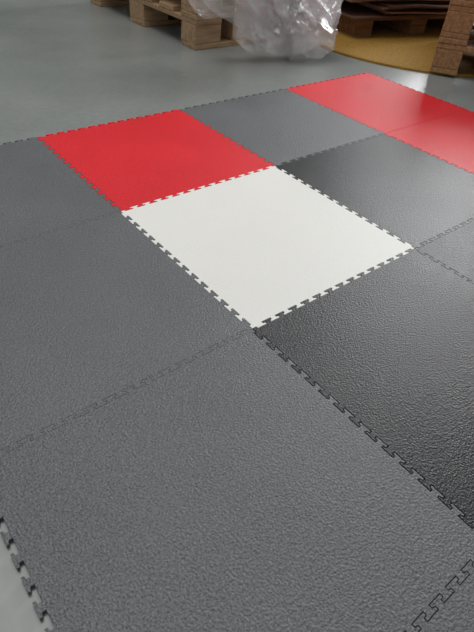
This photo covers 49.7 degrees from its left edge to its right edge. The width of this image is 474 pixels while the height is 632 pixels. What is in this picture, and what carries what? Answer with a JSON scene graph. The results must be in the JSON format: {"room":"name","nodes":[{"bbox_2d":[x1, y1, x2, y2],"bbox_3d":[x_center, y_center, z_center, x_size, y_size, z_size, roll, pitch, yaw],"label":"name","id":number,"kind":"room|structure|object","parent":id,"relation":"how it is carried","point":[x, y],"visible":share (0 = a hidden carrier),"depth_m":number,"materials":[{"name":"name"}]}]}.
{"room":"warehouse","nodes":[
{"label":"warehouse","id":0,"kind":"room"},
{"bbox_2d":[0,0,473,631],"bbox_3d":[-0.235,-2.336,4.603,20.000,0.001,20.000,-25,50,-30],"label":"floor","id":1,"kind":"structure","parent":0,"point":[65,65],"depth_m":4.23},
{"bbox_2d":[91,0,290,49],"bbox_3d":[-0.550,-3.552,5.289,1.165,0.866,2.108,-25,50,-30],"label":"wooden pallet","id":2,"kind":"object","parent":1,"relation":"on","point":[205,24],"visible":1,"depth_m":4.87,"materials":[{"name":"brown wood"}]},
{"bbox_2d":[0,72,473,631],"bbox_3d":[0.839,-0.315,2.421,4.018,0.014,4.019,-25,50,-30],"label":"floor mat","id":3,"kind":"object","parent":1,"relation":"on","point":[223,491],"depth_m":1.77,"materials":[{"name":"grey plastic"}]},
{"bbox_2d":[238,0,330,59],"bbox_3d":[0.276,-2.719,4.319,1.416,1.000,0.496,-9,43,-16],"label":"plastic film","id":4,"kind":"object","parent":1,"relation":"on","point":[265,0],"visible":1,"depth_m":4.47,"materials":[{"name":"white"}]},
{"bbox_2d":[290,13,473,76],"bbox_3d":[2.033,-3.165,5.778,2.880,0.022,2.880,-25,50,-30],"label":"round rug","id":5,"kind":"object","parent":1,"relation":"on","point":[388,46],"visible":0.49,"depth_m":5.28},
{"bbox_2d":[297,0,449,35],"bbox_3d":[1.768,-3.731,5.978,2.073,0.522,1.609,-15,45,-21],"label":"wooden pallet","id":6,"kind":"object","parent":5,"relation":"on","point":[351,17],"visible":0.88,"depth_m":5.56,"materials":[{"name":"brown wood"}]},
{"bbox_2d":[430,0,473,75],"bbox_3d":[2.763,-2.720,4.681,1.607,0.866,1.315,17,43,13],"label":"wooden pallet","id":7,"kind":"object","parent":5,"relation":"on","point":[456,37],"visible":1,"depth_m":4.46,"materials":[{"name":"orange wood"}]}
]}

